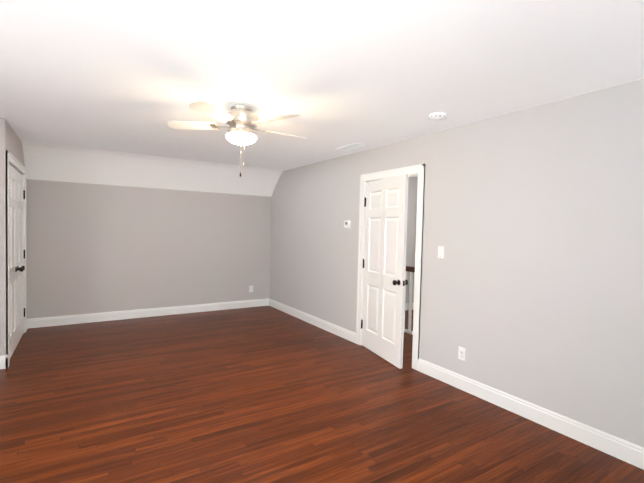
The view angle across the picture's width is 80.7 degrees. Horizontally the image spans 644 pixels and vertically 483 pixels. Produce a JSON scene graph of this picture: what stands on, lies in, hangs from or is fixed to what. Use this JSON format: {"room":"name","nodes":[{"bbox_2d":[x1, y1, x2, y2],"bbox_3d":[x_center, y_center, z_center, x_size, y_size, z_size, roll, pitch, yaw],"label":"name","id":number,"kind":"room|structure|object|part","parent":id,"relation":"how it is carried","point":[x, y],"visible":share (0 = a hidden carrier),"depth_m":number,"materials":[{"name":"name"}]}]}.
{"room":"empty bedroom","nodes":[
{"label":"empty bedroom","id":0,"kind":"room"},
{"bbox_2d":[0,118,24,355],"bbox_3d":[-3.625,-0.005,4.431,0.120,2.440,1.799,0,2,-32],"label":"wall","id":1,"kind":"structure","parent":0,"point":[10,142],"depth_m":3.71,"materials":[{"name":"grey paint"}]},
{"bbox_2d":[9,164,22,359],"bbox_3d":[-3.318,0.212,4.088,0.104,2.027,0.655,0,2,-32],"label":"closet door","id":2,"kind":"structure","parent":1,"relation":"in","point":[13,269],"depth_m":4.11,"materials":[{"name":"white paint"}]},
{"bbox_2d":[6,150,26,366],"bbox_3d":[-3.557,0.150,4.322,0.158,2.140,1.470,0,2,-32],"label":"trim","id":3,"kind":"structure","parent":1,"relation":"attached to","point":[15,163],"depth_m":3.77,"materials":[{"name":"white paint"}]},
{"bbox_2d":[16,170,24,344],"bbox_3d":[-3.670,0.185,4.641,0.104,2.027,0.655,0,2,-32],"label":"closet door","id":4,"kind":"structure","parent":1,"relation":"in","point":[20,198],"depth_m":4.63,"materials":[{"name":"white paint"}]},
{"bbox_2d":[26,179,270,318],"bbox_3d":[-2.507,-0.034,6.136,3.837,2.440,0.120,0,2,-32],"label":"wall","id":5,"kind":"structure","parent":0,"point":[95,248],"depth_m":5.86,"materials":[{"name":"grey paint"}]},
{"bbox_2d":[27,298,268,327],"bbox_3d":[-2.499,1.122,6.116,3.597,0.130,0.016,0,2,-32],"label":"baseboard","id":6,"kind":"structure","parent":5,"relation":"attached to","point":[82,318],"depth_m":5.89,"materials":[{"name":"white paint"}]},
{"bbox_2d":[21,141,282,196],"bbox_3d":[-2.317,-1.082,5.843,3.837,0.518,0.491,0,2,-32],"label":"ceiling","id":7,"kind":"structure","parent":0,"point":[48,162],"depth_m":5.63,"materials":[{"name":"white paint"}]},
{"bbox_2d":[0,306,643,482],"bbox_3d":[-0.213,1.389,3.216,7.540,0.100,7.619,0,2,-32],"label":"floor","id":8,"kind":"structure","parent":0,"point":[264,394],"depth_m":2.92,"materials":[{"name":"brown wood"}]},
{"bbox_2d":[404,266,414,334],"bbox_3d":[1.461,0.783,5.058,0.110,1.070,2.360,0,2,-32],"label":"stair railing","id":9,"kind":"object","parent":8,"relation":"on","point":[411,269],"visible":0.04,"depth_m":5.38,"materials":[{"name":"white paint"}]},
{"bbox_2d":[0,0,643,176],"bbox_3d":[0.012,-1.137,2.875,7.540,0.100,7.008,0,2,-32],"label":"ceiling","id":10,"kind":"structure","parent":0,"point":[130,76],"depth_m":2.32,"materials":[{"name":"white paint"}]},
{"bbox_2d":[167,101,304,176],"bbox_3d":[-0.637,-0.817,3.187,1.148,0.592,1.185,0,2,-32],"label":"ceiling fan","id":11,"kind":"object","parent":10,"relation":"hanging from","point":[241,121],"visible":1,"depth_m":3.05,"materials":[{"name":"silver metal"}]},
{"bbox_3d":[-0.672,-0.832,3.156,0.256,0.097,0.256,0,2,-32],"label":"lamp shade","id":12,"kind":"part","parent":11,"relation":"part of","materials":[{"name":"white glass"}]},
{"bbox_2d":[335,143,365,150],"bbox_3d":[0.338,-1.130,4.542,0.160,0.008,0.430,0,2,-32],"label":"ceiling vent","id":13,"kind":"object","parent":10,"relation":"in","point":[350,146],"visible":1,"depth_m":4.52,"materials":[{"name":"white plastic"}]},
{"bbox_2d":[429,112,445,120],"bbox_3d":[0.979,-1.054,3.216,0.142,0.041,0.142,0,2,-32],"label":"smoke detector","id":14,"kind":"object","parent":10,"relation":"attached to","point":[437,116],"visible":1,"depth_m":3.17,"materials":[{"name":"white plastic"}]},
{"bbox_2d":[405,177,416,302],"bbox_3d":[0.792,0.034,6.482,2.104,2.440,0.120,0,2,-32],"label":"wall","id":15,"kind":"structure","parent":0,"point":[411,216],"depth_m":6.93,"materials":[{"name":"grey paint"}]},
{"bbox_2d":[405,302,412,310],"bbox_3d":[0.787,1.191,6.454,2.070,0.130,0.016,0,2,-32],"label":"baseboard","id":16,"kind":"structure","parent":15,"relation":"attached to","point":[406,306],"depth_m":6.94,"materials":[{"name":"white paint"}]},
{"bbox_2d":[413,177,417,302],"bbox_3d":[2.916,0.128,5.215,0.120,2.440,7.499,0,2,-32],"label":"wall","id":17,"kind":"structure","parent":0,"point":[415,239],"depth_m":6.98,"materials":[{"name":"grey paint"}]},
{"bbox_2d":[269,79,643,447],"bbox_3d":[1.071,0.124,3.971,0.120,2.440,7.619,0,2,-32],"label":"wall","id":18,"kind":"structure","parent":0,"point":[532,286],"depth_m":3.03,"materials":[{"name":"grey paint"}]},
{"bbox_2d":[344,221,350,227],"bbox_3d":[0.330,-0.229,5.002,0.028,0.096,0.116,0,2,-32],"label":"thermostat","id":19,"kind":"object","parent":18,"relation":"attached to","point":[347,224],"visible":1,"depth_m":4.98,"materials":[{"name":"white plastic"}]},
{"bbox_2d":[361,174,408,368],"bbox_3d":[0.694,0.301,4.342,0.173,2.027,0.874,1,2,-21],"label":"door","id":20,"kind":"structure","parent":18,"relation":"in","point":[385,282],"depth_m":4.25,"materials":[{"name":"white paint"}]},
{"bbox_2d":[356,164,424,369],"bbox_3d":[0.802,0.253,4.394,0.158,2.140,1.050,0,2,-32],"label":"door frame","id":21,"kind":"structure","parent":18,"relation":"attached to","point":[416,170],"depth_m":4.00,"materials":[{"name":"white paint"}]},
{"bbox_2d":[438,246,443,257],"bbox_3d":[1.159,0.104,3.707,0.016,0.116,0.072,0,2,-32],"label":"switch plate","id":22,"kind":"object","parent":18,"relation":"attached to","point":[440,251],"visible":1,"depth_m":3.70,"materials":[{"name":"white plastic"}]},
{"bbox_2d":[269,299,643,469],"bbox_3d":[0.990,1.278,3.966,0.016,0.130,7.363,0,2,-32],"label":"baseboard","id":23,"kind":"structure","parent":18,"relation":"attached to","point":[618,448],"depth_m":3.01,"materials":[{"name":"white paint"}]},
{"bbox_2d":[458,346,465,360],"bbox_3d":[1.290,1.035,3.503,0.009,0.116,0.072,0,2,-32],"label":"outlet","id":24,"kind":"object","parent":18,"relation":"attached to","point":[461,353],"visible":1,"depth_m":3.50,"materials":[{"name":"white plastic"}]},
{"bbox_3d":[-4.905,-0.012,3.687,0.120,2.440,1.679,0,2,-32],"label":"wall","id":25,"kind":"structure","parent":0,"visible":0},
{"bbox_2d":[0,321,27,368],"bbox_3d":[-4.179,1.150,4.044,1.495,0.130,1.679,0,2,-32],"label":"baseboard","id":26,"kind":"structure","parent":25,"relation":"attached to","point":[3,361],"depth_m":3.73,"materials":[{"name":"white paint"}]}
]}

